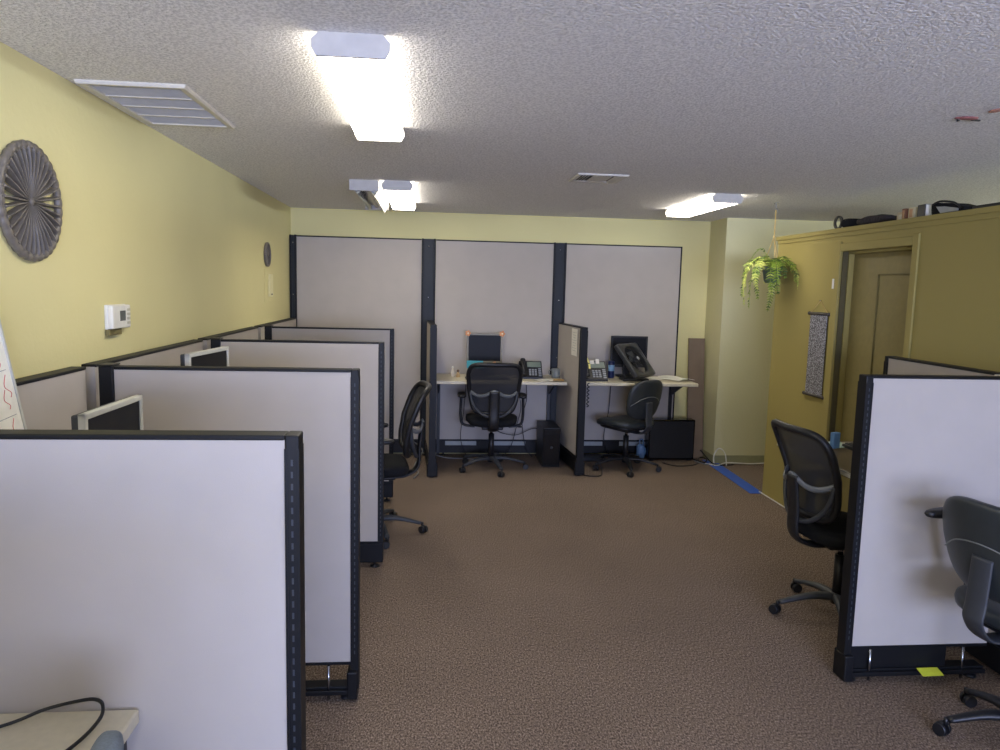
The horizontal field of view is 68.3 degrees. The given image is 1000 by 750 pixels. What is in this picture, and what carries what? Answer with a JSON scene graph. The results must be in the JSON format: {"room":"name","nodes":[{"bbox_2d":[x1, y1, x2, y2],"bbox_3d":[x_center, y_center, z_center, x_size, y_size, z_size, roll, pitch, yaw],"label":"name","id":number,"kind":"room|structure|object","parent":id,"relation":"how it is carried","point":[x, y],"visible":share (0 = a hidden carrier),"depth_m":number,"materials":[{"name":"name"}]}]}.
{"room":"open-plan office","nodes":[
{"label":"open-plan office","id":0,"kind":"room"},
{"bbox_2d":[0,42,290,378],"bbox_3d":[-1.599,0.228,1.886,0.100,2.440,11.177,1,7,-6],"label":"wall","id":1,"kind":"structure","parent":0,"point":[152,225],"depth_m":3.27,"materials":[{"name":"yellow paint"}]},
{"bbox_2d":[0,139,62,261],"bbox_3d":[-1.583,-0.586,2.490,0.025,0.403,0.401,1,7,-6],"label":"wall medallion","id":2,"kind":"object","parent":1,"relation":"attached to","point":[31,232],"visible":1,"depth_m":2.46,"materials":[{"name":"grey metal"}]},
{"bbox_2d":[104,304,130,335],"bbox_3d":[-1.651,-0.240,3.186,0.036,0.130,0.197,1,7,-6],"label":"thermostat","id":3,"kind":"object","parent":1,"relation":"attached to","point":[117,316],"visible":1,"depth_m":3.14,"materials":[{"name":"white plastic"}]},
{"bbox_2d":[264,242,270,266],"bbox_3d":[-1.933,-1.003,6.129,0.021,0.202,0.202,1,7,-6],"label":"wall medallion","id":4,"kind":"object","parent":1,"relation":"attached to","point":[267,249],"visible":1,"depth_m":6.12,"materials":[{"name":"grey metal"}]},
{"bbox_2d":[264,269,272,301],"bbox_3d":[-1.948,-0.758,6.228,0.020,0.270,0.300,1,7,-6],"label":"cover plate","id":5,"kind":"object","parent":1,"relation":"attached to","point":[268,276],"visible":1,"depth_m":6.21,"materials":[{"name":"yellow paint"}]},
{"bbox_2d":[0,0,999,221],"bbox_3d":[2.241,-0.985,2.108,7.756,0.100,11.177,1,7,-6],"label":"ceiling","id":6,"kind":"structure","parent":0,"point":[820,110],"depth_m":2.75,"materials":[{"name":"white paint"}]},
{"bbox_2d":[74,79,235,128],"bbox_3d":[-1.419,-1.134,3.118,0.400,0.014,0.730,1,7,-6],"label":"ceiling vent","id":7,"kind":"object","parent":6,"relation":"in","point":[158,104],"visible":1,"depth_m":3.04,"materials":[{"name":"white metal"}]},
{"bbox_2d":[311,31,404,141],"bbox_3d":[-0.500,-1.048,2.801,0.230,0.068,1.280,1,7,-6],"label":"ceiling light","id":8,"kind":"object","parent":6,"relation":"attached to","point":[358,66],"visible":1,"depth_m":2.44,"materials":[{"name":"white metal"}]},
{"bbox_2d":[349,179,388,212],"bbox_3d":[-1.017,-1.397,5.826,0.208,0.104,1.320,1,7,-6],"label":"ceiling light","id":9,"kind":"object","parent":6,"relation":"attached to","point":[370,192],"visible":1,"depth_m":5.40,"materials":[{"name":"white metal"}]},
{"bbox_2d":[382,180,415,210],"bbox_3d":[-0.787,-1.412,5.846,0.215,0.068,1.360,1,7,-6],"label":"ceiling light","id":10,"kind":"object","parent":6,"relation":"attached to","point":[400,195],"visible":1,"depth_m":5.43,"materials":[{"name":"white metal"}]},
{"bbox_2d":[384,188,415,209],"bbox_3d":[-0.787,-1.407,5.847,0.209,0.050,1.336,1,7,-6],"label":"diffuser","id":11,"kind":"object","parent":10,"relation":"attached to","point":[399,198],"depth_m":5.68,"materials":[{"name":"white plastic"}]},
{"bbox_2d":[569,173,628,183],"bbox_3d":[0.642,-1.285,4.824,0.330,0.013,0.330,1,7,-6],"label":"ceiling vent","id":12,"kind":"object","parent":6,"relation":"in","point":[580,177],"visible":1,"depth_m":4.79,"materials":[{"name":"white metal"}]},
{"bbox_2d":[665,193,742,217],"bbox_3d":[1.634,-1.372,6.002,0.230,0.068,1.120,1,7,-6],"label":"ceiling light","id":13,"kind":"object","parent":6,"relation":"attached to","point":[716,201],"visible":1,"depth_m":5.77,"materials":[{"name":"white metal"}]},
{"bbox_2d":[741,203,798,310],"bbox_3d":[2.228,-0.948,5.971,0.507,0.876,0.491,3,7,17],"label":"hanging fern","id":14,"kind":"object","parent":6,"relation":"hanging from","point":[771,274],"visible":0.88,"depth_m":5.91,"materials":[{"name":"green plant"}]},
{"bbox_2d":[762,267,782,282],"bbox_3d":[2.207,-0.811,5.982,0.160,0.130,0.160,1,7,-6],"label":"pot","id":15,"kind":"object","parent":14,"relation":"on","point":[763,270],"depth_m":5.94,"materials":[{"name":"green plastic"}]},
{"bbox_2d":[954,108,999,121],"bbox_3d":[1.911,-1.030,2.921,0.116,0.020,0.186,1,7,-6],"label":"bracket","id":16,"kind":"object","parent":6,"relation":"attached to","point":[971,118],"visible":1,"depth_m":2.98,"materials":[{"name":"red plastic"}]},
{"bbox_2d":[291,208,710,453],"bbox_3d":[0.032,-0.400,7.570,4.231,2.440,0.100,1,7,-6],"label":"wall","id":17,"kind":"structure","parent":0,"point":[693,236],"depth_m":7.44,"materials":[{"name":"yellow paint"}]},
{"bbox_2d":[703,449,763,463],"bbox_3d":[3.784,0.848,7.806,3.337,0.085,0.439,1,7,-6],"label":"baseboard","id":18,"kind":"structure","parent":17,"relation":"attached to","point":[719,459],"depth_m":7.46,"materials":[{"name":"paint"}]},
{"bbox_2d":[305,453,999,749],"bbox_3d":[2.181,1.537,2.404,7.756,0.100,11.177,1,7,-6],"label":"floor","id":19,"kind":"structure","parent":0,"point":[537,607],"depth_m":3.71,"materials":[{"name":"carpet"}]},
{"bbox_2d":[0,710,138,749],"bbox_3d":[-1.087,1.157,1.305,0.618,0.755,0.712,1,7,-6],"label":"desk","id":20,"kind":"object","parent":19,"relation":"on","point":[44,730],"visible":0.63,"depth_m":1.57,"materials":[{"name":"laminate"}]},
{"bbox_2d":[0,697,104,749],"bbox_3d":[-0.939,0.749,1.383,0.372,0.043,0.416,-3,8,-33],"label":"cable","id":21,"kind":"object","parent":20,"relation":"on","point":[95,699],"visible":1,"depth_m":1.57,"materials":[{"name":"black plastic"}]},
{"bbox_2d":[90,730,123,749],"bbox_3d":[-0.949,1.079,1.188,0.638,0.945,0.628,0,7,-8],"label":"chair","id":22,"kind":"object","parent":19,"relation":"on","point":[112,739],"visible":1,"depth_m":1.23,"materials":[{"name":"grey fabric"}]},
{"bbox_2d":[97,363,119,405],"bbox_3d":[-1.516,0.643,2.906,0.060,1.383,0.076,1,7,-6],"label":"post","id":23,"kind":"object","parent":19,"relation":"on","point":[105,370],"visible":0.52,"depth_m":2.80,"materials":[{"name":"black plastic"}]},
{"bbox_2d":[0,429,305,749],"bbox_3d":[-0.912,0.806,1.671,0.914,1.375,0.095,1,7,-6],"label":"wall","id":24,"kind":"structure","parent":19,"relation":"on","point":[158,574],"depth_m":1.62,"materials":[{"name":"fabric"}]},
{"bbox_2d":[15,318,296,429],"bbox_3d":[-1.759,0.459,4.459,0.080,1.375,5.660,1,7,-6],"label":"wall","id":25,"kind":"structure","parent":19,"relation":"on","point":[49,400],"depth_m":2.72,"materials":[{"name":"fabric"}]},
{"bbox_2d":[210,337,222,348],"bbox_3d":[-1.654,0.471,4.339,0.060,1.383,0.076,1,7,-6],"label":"post","id":26,"kind":"object","parent":19,"relation":"on","point":[215,341],"visible":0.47,"depth_m":4.23,"materials":[{"name":"black plastic"}]},
{"bbox_2d":[114,365,359,699],"bbox_3d":[-1.031,0.653,2.951,0.922,1.375,0.095,1,7,-6],"label":"wall","id":27,"kind":"structure","parent":19,"relation":"on","point":[323,404],"depth_m":2.91,"materials":[{"name":"fabric"}]},
{"bbox_2d":[264,325,273,339],"bbox_3d":[-1.786,0.306,5.718,0.060,1.383,0.076,1,7,-6],"label":"post","id":28,"kind":"object","parent":19,"relation":"on","point":[268,328],"visible":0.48,"depth_m":5.61,"materials":[{"name":"black plastic"}]},
{"bbox_2d":[289,234,296,326],"bbox_3d":[-2.028,-0.279,7.259,0.065,2.175,0.060,1,7,-6],"label":"post","id":29,"kind":"object","parent":19,"relation":"on","point":[292,238],"visible":0.41,"depth_m":7.15,"materials":[{"name":"black metal"}]},
{"bbox_2d":[221,339,384,567],"bbox_3d":[-1.163,0.481,4.387,0.932,1.375,0.080,1,7,-6],"label":"wall","id":30,"kind":"structure","parent":19,"relation":"on","point":[369,356],"depth_m":4.35,"materials":[{"name":"fabric"}]},
{"bbox_2d":[272,326,393,501],"bbox_3d":[-1.299,0.316,5.766,0.924,1.375,0.080,1,7,-6],"label":"wall","id":31,"kind":"structure","parent":19,"relation":"on","point":[386,335],"depth_m":5.70,"materials":[{"name":"fabric"}]},
{"bbox_2d":[384,380,431,548],"bbox_3d":[-0.818,0.576,5.049,0.677,1.049,0.673,0,7,-12],"label":"office chair","id":32,"kind":"object","parent":19,"relation":"on","point":[396,466],"visible":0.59,"depth_m":5.06,"materials":[{"name":"black plastic"}]},
{"bbox_2d":[413,442,422,478],"bbox_3d":[-0.784,0.773,6.980,0.141,0.203,0.859,0,7,-11],"label":"cable","id":33,"kind":"object","parent":19,"relation":"on","point":[414,442],"visible":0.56,"depth_m":7.03,"materials":[{"name":"plastic"}]},
{"bbox_2d":[420,238,435,455],"bbox_3d":[-0.726,-0.263,7.385,0.138,2.175,0.060,1,7,-6],"label":"post","id":34,"kind":"object","parent":19,"relation":"on","point":[428,275],"visible":0.56,"depth_m":7.30,"materials":[{"name":"black metal"}]},
{"bbox_2d":[424,320,436,476],"bbox_3d":[-0.655,0.190,6.970,0.095,1.375,0.880,0,7,-8],"label":"divider","id":35,"kind":"object","parent":19,"relation":"on","point":[431,371],"visible":1,"depth_m":6.57,"materials":[{"name":"fabric"}]},
{"bbox_2d":[435,454,472,459],"bbox_3d":[-0.430,0.820,7.293,0.427,0.050,0.053,2,7,1],"label":"cable","id":36,"kind":"object","parent":19,"relation":"on","point":[435,454],"visible":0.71,"depth_m":7.28,"materials":[{"name":"plastic"}]},
{"bbox_2d":[296,235,682,455],"bbox_3d":[-0.083,-0.252,7.443,3.839,2.170,0.070,1,7,-6],"label":"wall","id":37,"kind":"structure","parent":19,"relation":"on","point":[495,287],"depth_m":7.40,"materials":[{"name":"fabric"}]},
{"bbox_2d":[457,362,527,476],"bbox_3d":[-0.059,0.374,6.926,0.686,1.049,0.695,1,7,-4],"label":"office chair","id":38,"kind":"object","parent":19,"relation":"on","point":[493,389],"visible":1,"depth_m":6.68,"materials":[{"name":"black plastic"}]},
{"bbox_2d":[436,373,566,453],"bbox_3d":[-0.015,0.430,7.203,1.225,0.815,0.580,1,7,-6],"label":"desk","id":39,"kind":"object","parent":19,"relation":"on","point":[440,378],"visible":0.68,"depth_m":7.16,"materials":[{"name":"laminate"}]},
{"bbox_2d":[451,366,454,376],"bbox_3d":[-0.459,-0.037,7.155,0.040,0.102,0.039,1,7,-6],"label":"glue bottle","id":40,"kind":"object","parent":39,"relation":"on","point":[452,370],"visible":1,"depth_m":7.14,"materials":[{"name":"white plastic"}]},
{"bbox_2d":[460,386,465,454],"bbox_3d":[-0.358,0.437,7.364,0.065,0.792,0.139,0,7,-14],"label":"cable","id":41,"kind":"object","parent":39,"relation":"hanging from","point":[465,386],"visible":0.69,"depth_m":7.39,"materials":[{"name":"plastic"}]},
{"bbox_2d":[466,333,502,362],"bbox_3d":[-0.157,-0.204,7.275,0.350,0.420,0.180,1,7,-6],"label":"monitor","id":42,"kind":"object","parent":39,"relation":"on","point":[485,347],"visible":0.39,"depth_m":7.22,"materials":[{"name":"black plastic"}]},
{"bbox_2d":[467,361,482,367],"bbox_3d":[-0.246,-0.102,7.213,0.160,0.076,0.010,1,7,-6],"label":"sticky note pad","id":43,"kind":"object","parent":42,"relation":"attached to","point":[469,363],"visible":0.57,"depth_m":7.21,"materials":[{"name":"paper"}]},
{"bbox_2d":[436,373,566,384],"bbox_3d":[-0.006,0.042,7.157,1.225,0.032,0.580,1,7,-6],"label":"countertop","id":44,"kind":"structure","parent":39,"relation":"on","point":[440,378],"depth_m":6.92,"materials":[{"name":"laminate"}]},
{"bbox_2d":[502,398,520,455],"bbox_3d":[0.082,0.437,7.419,0.250,0.807,0.078,-2,7,-24],"label":"cable","id":45,"kind":"object","parent":39,"relation":"hanging from","point":[519,398],"visible":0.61,"depth_m":7.45,"materials":[{"name":"plastic"}]},
{"bbox_2d":[498,428,536,434],"bbox_3d":[0.101,0.326,7.418,0.656,0.565,0.054,1,7,-2],"label":"cable","id":46,"kind":"object","parent":39,"relation":"hanging from","point":[531,428],"visible":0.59,"depth_m":7.44,"materials":[{"name":"plastic"}]},
{"bbox_2d":[522,385,531,456],"bbox_3d":[0.277,0.433,7.478,0.116,0.803,0.039,1,7,-6],"label":"cable","id":47,"kind":"object","parent":39,"relation":"hanging from","point":[526,385],"visible":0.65,"depth_m":7.48,"materials":[{"name":"plastic"}]},
{"bbox_2d":[519,358,542,378],"bbox_3d":[0.286,-0.066,7.164,0.245,0.194,0.215,1,7,-6],"label":"desk phone","id":48,"kind":"object","parent":39,"relation":"on","point":[531,369],"visible":0.74,"depth_m":7.14,"materials":[{"name":"black plastic"}]},
{"bbox_2d":[534,379,553,381],"bbox_3d":[0.451,0.047,7.029,0.210,0.006,0.160,-2,7,-25],"label":"paper sheet","id":49,"kind":"object","parent":39,"relation":"on","point":[541,380],"visible":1,"depth_m":7.04,"materials":[{"name":"paper"}]},
{"bbox_2d":[548,368,559,377],"bbox_3d":[0.542,-0.019,7.257,0.107,0.090,0.086,-4,9,-38],"label":"mug","id":50,"kind":"object","parent":39,"relation":"on","point":[555,373],"visible":1,"depth_m":7.23,"materials":[{"name":"white ceramic"}]},
{"bbox_2d":[536,421,560,466],"bbox_3d":[0.475,0.678,7.272,0.170,0.390,0.413,1,7,-6],"label":"desktop computer","id":51,"kind":"object","parent":19,"relation":"on","point":[548,432],"visible":1,"depth_m":7.08,"materials":[{"name":"black plastic"}]},
{"bbox_2d":[549,242,566,422],"bbox_3d":[0.578,-0.247,7.512,0.130,2.175,0.060,1,7,-6],"label":"post","id":52,"kind":"object","parent":19,"relation":"on","point":[560,249],"visible":0.55,"depth_m":7.43,"materials":[{"name":"black metal"}]},
{"bbox_2d":[556,323,587,475],"bbox_3d":[0.679,0.204,7.124,0.095,1.375,0.830,0,7,-10],"label":"divider","id":53,"kind":"object","parent":19,"relation":"on","point":[571,397],"visible":0.81,"depth_m":6.95,"materials":[{"name":"fabric"}]},
{"bbox_2d":[571,328,577,356],"bbox_3d":[0.692,-0.306,6.858,0.002,0.250,0.200,0,7,-9],"label":"notice sheet","id":54,"kind":"object","parent":53,"relation":"attached to","point":[574,331],"visible":1,"depth_m":6.85,"materials":[{"name":"paper"}]},
{"bbox_2d":[584,454,600,460],"bbox_3d":[0.871,0.841,7.468,0.340,0.040,0.160,1,7,-6],"label":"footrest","id":55,"kind":"object","parent":19,"relation":"on","point":[587,457],"visible":0.36,"depth_m":7.41,"materials":[{"name":"black plastic"}]},
{"bbox_2d":[583,464,602,476],"bbox_3d":[0.944,0.909,7.020,0.165,0.010,0.514,5,7,27],"label":"cable","id":56,"kind":"object","parent":19,"relation":"on","point":[600,464],"visible":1,"depth_m":6.81,"materials":[{"name":"plastic"}]},
{"bbox_2d":[592,380,662,477],"bbox_3d":[1.204,0.462,7.073,0.632,0.900,0.641,-3,8,-35],"label":"chair","id":57,"kind":"object","parent":19,"relation":"on","point":[643,399],"visible":1,"depth_m":6.85,"materials":[{"name":"black plastic"}]},
{"bbox_2d":[636,439,645,457],"bbox_3d":[1.448,0.759,7.553,0.104,0.216,0.082,1,7,-6],"label":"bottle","id":58,"kind":"object","parent":19,"relation":"on","point":[640,448],"visible":0.84,"depth_m":7.52,"materials":[{"name":"blue plastic"}]},
{"bbox_2d":[586,376,697,417],"bbox_3d":[1.306,0.447,7.331,1.120,0.815,0.580,1,7,-6],"label":"desk","id":59,"kind":"object","parent":19,"relation":"on","point":[674,386],"visible":0.31,"depth_m":7.06,"materials":[{"name":"laminate"}]},
{"bbox_2d":[586,383,589,406],"bbox_3d":[0.831,0.189,6.953,0.030,0.236,0.010,1,7,-6],"label":"cable","id":60,"kind":"object","parent":59,"relation":"hanging from","point":[588,383],"visible":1,"depth_m":6.95,"materials":[{"name":"plastic"}]},
{"bbox_2d":[586,358,607,381],"bbox_3d":[0.890,-0.059,7.099,0.274,0.223,0.241,0,7,-8],"label":"desk phone","id":61,"kind":"object","parent":59,"relation":"on","point":[596,370],"visible":0.62,"depth_m":7.08,"materials":[{"name":"black plastic"}]},
{"bbox_2d":[603,386,610,453],"bbox_3d":[1.103,0.449,7.509,0.067,0.802,0.138,1,7,-6],"label":"cable","id":62,"kind":"object","parent":59,"relation":"hanging from","point":[610,386],"visible":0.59,"depth_m":7.53,"materials":[{"name":"plastic"}]},
{"bbox_2d":[608,361,614,377],"bbox_3d":[1.109,-0.057,7.353,0.065,0.170,0.064,1,7,-6],"label":"drink can","id":63,"kind":"object","parent":59,"relation":"on","point":[611,364],"visible":0.96,"depth_m":7.33,"materials":[{"name":"blue metal"}]},
{"bbox_2d":[610,336,647,376],"bbox_3d":[1.300,-0.192,7.492,0.375,0.415,0.180,1,7,-4],"label":"monitor","id":64,"kind":"object","parent":59,"relation":"on","point":[642,341],"visible":0.47,"depth_m":7.44,"materials":[{"name":"black plastic"}]},
{"bbox_2d":[614,343,655,380],"bbox_3d":[1.305,-0.124,7.170,0.292,0.357,0.380,7,9,39],"label":"desk fan","id":65,"kind":"object","parent":59,"relation":"on","point":[637,375],"visible":0.99,"depth_m":7.13,"materials":[{"name":"black plastic"}]},
{"bbox_2d":[626,346,647,371],"bbox_3d":[1.325,-0.154,7.151,0.202,0.245,0.316,7,9,41],"label":"grille","id":66,"kind":"object","parent":65,"relation":"attached to","point":[635,359],"depth_m":7.17,"materials":[{"name":"grey plastic"}]},
{"bbox_2d":[586,376,697,386],"bbox_3d":[1.316,0.058,7.285,1.120,0.032,0.580,1,7,-6],"label":"countertop","id":67,"kind":"structure","parent":59,"relation":"on","point":[615,381],"depth_m":7.03,"materials":[{"name":"laminate"}]},
{"bbox_2d":[648,377,664,379],"bbox_3d":[1.615,0.034,7.362,0.216,0.010,0.200,-1,7,-17],"label":"paper sheet","id":68,"kind":"object","parent":59,"relation":"on","point":[654,378],"visible":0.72,"depth_m":7.33,"materials":[{"name":"paper"}]},
{"bbox_2d":[658,375,677,377],"bbox_3d":[1.707,0.020,7.450,0.216,0.014,0.200,3,7,12],"label":"paper sheet","id":69,"kind":"object","parent":59,"relation":"on","point":[661,376],"visible":0.78,"depth_m":7.47,"materials":[{"name":"paper"}]},
{"bbox_2d":[665,377,692,380],"bbox_3d":[1.774,0.036,7.276,0.216,0.018,0.200,-3,8,-31],"label":"paper sheet","id":70,"kind":"object","parent":59,"relation":"on","point":[669,378],"visible":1,"depth_m":7.24,"materials":[{"name":"white paper"}]},
{"bbox_2d":[645,418,694,460],"bbox_3d":[1.740,0.658,7.546,0.480,0.425,0.126,1,7,-6],"label":"heater","id":71,"kind":"object","parent":19,"relation":"on","point":[668,438],"visible":0.84,"depth_m":7.49,"materials":[{"name":"black plastic"}]},
{"bbox_2d":[662,462,697,466],"bbox_3d":[1.821,0.891,7.349,0.378,0.012,0.154,1,7,-6],"label":"cable","id":72,"kind":"object","parent":19,"relation":"on","point":[662,462],"visible":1,"depth_m":7.29,"materials":[{"name":"black plastic"}]},
{"bbox_2d":[687,338,704,457],"bbox_3d":[2.031,0.241,7.651,0.170,1.241,0.146,1,7,-6],"label":"board","id":73,"kind":"object","parent":19,"relation":"on","point":[696,346],"visible":0.67,"depth_m":7.64,"materials":[{"name":"brown wood"}]},
{"bbox_2d":[693,457,706,462],"bbox_3d":[2.047,0.864,7.516,0.121,0.033,0.182,1,7,-6],"label":"cable","id":74,"kind":"object","parent":19,"relation":"on","point":[699,457],"visible":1,"depth_m":7.50,"materials":[{"name":"plastic"}]},
{"bbox_2d":[700,450,733,465],"bbox_3d":[2.157,0.841,7.432,0.369,0.102,0.144,7,9,40],"label":"cable","id":75,"kind":"object","parent":19,"relation":"on","point":[700,450],"visible":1,"depth_m":7.37,"materials":[{"name":"plastic"}]},
{"bbox_2d":[713,448,726,465],"bbox_3d":[2.204,0.815,7.365,0.139,0.173,0.044,4,7,23],"label":"cable","id":76,"kind":"object","parent":19,"relation":"on","point":[718,448],"visible":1,"depth_m":7.36,"materials":[{"name":"plastic"}]},
{"bbox_2d":[703,460,760,493],"bbox_3d":[2.177,0.948,6.968,0.120,0.004,1.240,1,7,-4],"label":"tape","id":77,"kind":"object","parent":19,"relation":"on","point":[733,477],"visible":0.8,"depth_m":6.81,"materials":[{"name":"blue plastic"}]},
{"bbox_2d":[705,462,763,465],"bbox_3d":[2.423,0.893,7.395,0.725,0.025,0.100,1,7,-6],"label":"cable","id":78,"kind":"object","parent":19,"relation":"on","point":[724,462],"visible":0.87,"depth_m":7.41,"materials":[{"name":"white plastic"}]},
{"bbox_2d":[759,491,784,507],"bbox_3d":[2.336,1.118,5.512,0.010,0.012,1.790,1,7,-6],"label":"cable","id":79,"kind":"object","parent":19,"relation":"on","point":[759,491],"visible":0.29,"depth_m":6.14,"materials":[{"name":"plastic"}]},
{"bbox_2d":[768,419,846,614],"bbox_3d":[1.791,0.772,3.910,0.681,1.049,0.671,0,7,-10],"label":"office chair","id":80,"kind":"object","parent":19,"relation":"on","point":[812,481],"visible":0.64,"depth_m":3.81,"materials":[{"name":"black plastic"}]},
{"bbox_2d":[833,374,999,681],"bbox_3d":[1.871,0.686,3.258,0.684,1.375,0.095,1,7,-6],"label":"wall","id":81,"kind":"structure","parent":19,"relation":"on","point":[920,442],"depth_m":3.22,"materials":[{"name":"fabric"}]},
{"bbox_2d":[777,441,852,478],"bbox_3d":[1.910,0.546,3.845,0.472,0.192,1.050,1,7,-6],"label":"desk","id":82,"kind":"object","parent":81,"relation":"attached to","point":[844,455],"visible":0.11,"depth_m":3.87,"materials":[{"name":"brown laminate"}]},
{"bbox_2d":[830,432,840,448],"bbox_3d":[1.888,0.368,4.150,0.045,0.090,0.030,-1,7,-23],"label":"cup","id":83,"kind":"object","parent":82,"relation":"on","point":[835,436],"visible":0.89,"depth_m":4.14,"materials":[{"name":"blue plastic"}]},
{"bbox_2d":[842,443,852,449],"bbox_3d":[2.037,0.421,4.009,0.140,0.025,0.400,1,7,-6],"label":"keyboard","id":84,"kind":"object","parent":82,"relation":"on","point":[849,446],"visible":0.02,"depth_m":4.14,"materials":[{"name":"black plastic"}]},
{"bbox_2d":[916,667,943,675],"bbox_3d":[1.915,1.322,3.280,0.100,0.014,0.049,1,7,-6],"label":"sticky note","id":85,"kind":"object","parent":19,"relation":"on","point":[929,671],"visible":1,"depth_m":3.28,"materials":[{"name":"yellow paper"}]},
{"bbox_2d":[883,356,999,673],"bbox_3d":[2.329,0.754,2.776,0.080,1.375,3.071,1,7,-4],"label":"wall","id":86,"kind":"structure","parent":19,"relation":"on","point":[989,655],"depth_m":3.69,"materials":[{"name":"fabric"}]},
{"bbox_2d":[924,496,999,735],"bbox_3d":[2.011,0.946,2.791,0.608,0.975,0.638,0,7,-15],"label":"chair","id":87,"kind":"object","parent":19,"relation":"on","point":[971,527],"visible":1,"depth_m":2.73,"materials":[{"name":"black plastic"}]},
{"bbox_3d":[-1.174,0.989,2.338,0.620,0.845,1.110,1,7,-6],"label":"desk","id":88,"kind":"object","parent":19,"relation":"on","visible":0},
{"bbox_2d":[0,320,26,428],"bbox_3d":[-1.472,0.162,1.983,0.170,0.859,0.664,1,7,-6],"label":"whiteboard","id":89,"kind":"object","parent":88,"relation":"on","point":[11,412],"visible":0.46,"depth_m":2.27,"materials":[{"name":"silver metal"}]},
{"bbox_2d":[71,395,143,429],"bbox_3d":[-1.267,0.323,2.346,0.180,0.470,0.400,1,7,-4],"label":"monitor","id":90,"kind":"object","parent":88,"relation":"on","point":[126,413],"visible":0.18,"depth_m":2.33,"materials":[{"name":"white plastic"}]},
{"bbox_3d":[-1.304,0.827,3.692,0.620,0.845,1.250,1,7,-6],"label":"desk","id":91,"kind":"object","parent":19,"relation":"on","visible":0},
{"bbox_2d":[180,346,228,366],"bbox_3d":[-1.363,0.160,3.353,0.180,0.555,0.420,2,7,2],"label":"monitor","id":92,"kind":"object","parent":91,"relation":"on","point":[219,356],"visible":0.16,"depth_m":3.30,"materials":[{"name":"white plastic"}]},
{"bbox_2d":[703,218,843,454],"bbox_3d":[3.812,-0.328,7.725,3.325,2.440,0.527,1,7,-6],"label":"wall column","id":93,"kind":"structure","parent":0,"point":[738,337],"depth_m":7.35,"materials":[{"name":"beige paint"}]},
{"bbox_2d":[762,218,999,506],"bbox_3d":[4.253,0.362,3.167,3.312,2.154,6.570,1,7,-6],"label":"wall","id":94,"kind":"structure","parent":0,"point":[956,320],"depth_m":4.34,"materials":[{"name":"yellow paint"}]},
{"bbox_2d":[802,300,829,399],"bbox_3d":[2.359,-0.194,5.489,0.026,0.724,0.308,1,7,-6],"label":"scroll","id":95,"kind":"object","parent":94,"relation":"hanging from","point":[818,320],"visible":1,"depth_m":5.49,"materials":[{"name":"fabric"}]},
{"bbox_2d":[828,252,848,440],"bbox_3d":[2.409,0.135,5.299,0.037,2.020,0.012,1,7,-6],"label":"trim","id":96,"kind":"structure","parent":94,"relation":"attached to","point":[845,254],"depth_m":5.25,"materials":[{"name":"wood"}]},
{"bbox_2d":[820,233,920,439],"bbox_3d":[2.456,0.144,4.931,0.099,2.090,0.920,1,7,-6],"label":"trim","id":97,"kind":"structure","parent":94,"relation":"attached to","point":[913,241],"depth_m":5.21,"materials":[{"name":"yellow paint"}]},
{"bbox_2d":[840,250,911,511],"bbox_3d":[2.482,0.178,4.923,0.095,2.015,0.780,1,7,-6],"label":"door","id":98,"kind":"structure","parent":94,"relation":"in","point":[880,286],"depth_m":4.96,"materials":[{"name":"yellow wood"}]},
{"bbox_2d":[776,205,999,243],"bbox_3d":[2.686,-0.729,2.894,0.148,0.060,6.585,1,7,-6],"label":"trim","id":99,"kind":"structure","parent":94,"relation":"attached to","point":[990,212],"depth_m":4.51,"materials":[{"name":"yellow paint"}]},
{"bbox_2d":[833,216,842,228],"bbox_3d":[2.443,-1.083,5.218,0.021,0.101,0.272,1,7,-6],"label":"cable coil","id":100,"kind":"object","parent":99,"relation":"on","point":[837,217],"visible":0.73,"depth_m":5.31,"materials":[{"name":"grey plastic"}]},
{"bbox_2d":[841,218,860,226],"bbox_3d":[2.473,-1.064,5.163,0.127,0.067,0.130,1,7,-6],"label":"pouch","id":101,"kind":"object","parent":99,"relation":"on","point":[849,222],"visible":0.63,"depth_m":5.12,"materials":[{"name":"black fabric"}]},
{"bbox_2d":[856,214,896,224],"bbox_3d":[2.500,-1.028,4.886,0.134,0.062,0.370,1,7,-6],"label":"jacket","id":102,"kind":"object","parent":99,"relation":"on","point":[881,217],"visible":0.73,"depth_m":4.81,"materials":[{"name":"fabric"}]},
{"bbox_2d":[897,212,901,219],"bbox_3d":[2.583,-0.996,4.640,0.101,0.060,0.120,1,7,-6],"label":"carton","id":103,"kind":"object","parent":99,"relation":"on","point":[899,215],"visible":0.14,"depth_m":4.67,"materials":[{"name":"cardboard"}]},
{"bbox_2d":[902,208,908,218],"bbox_3d":[2.540,-0.993,4.561,0.092,0.070,0.035,1,7,-6],"label":"book","id":104,"kind":"object","parent":99,"relation":"on","point":[905,211],"visible":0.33,"depth_m":4.54,"materials":[{"name":"brown paper"}]},
{"bbox_2d":[908,207,917,217],"bbox_3d":[2.548,-0.984,4.487,0.091,0.070,0.060,1,7,-6],"label":"carton","id":105,"kind":"object","parent":99,"relation":"on","point":[912,212],"visible":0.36,"depth_m":4.47,"materials":[{"name":"beige cardboard"}]},
{"bbox_2d":[917,204,931,216],"bbox_3d":[2.558,-0.976,4.390,0.100,0.076,0.074,1,7,-6],"label":"binder","id":106,"kind":"object","parent":99,"relation":"on","point":[924,209],"visible":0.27,"depth_m":4.36,"materials":[{"name":"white plastic"}]},
{"bbox_2d":[931,200,976,214],"bbox_3d":[2.589,-0.955,4.185,0.116,0.084,0.270,1,7,-6],"label":"equipment bag","id":107,"kind":"object","parent":99,"relation":"on","point":[937,207],"visible":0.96,"depth_m":4.17,"materials":[{"name":"black fabric"}]},
{"bbox_2d":[972,202,999,208],"bbox_3d":[2.629,-0.885,3.849,0.120,0.025,0.300,1,7,-6],"label":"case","id":108,"kind":"object","parent":99,"relation":"on","point":[997,203],"visible":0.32,"depth_m":3.89,"materials":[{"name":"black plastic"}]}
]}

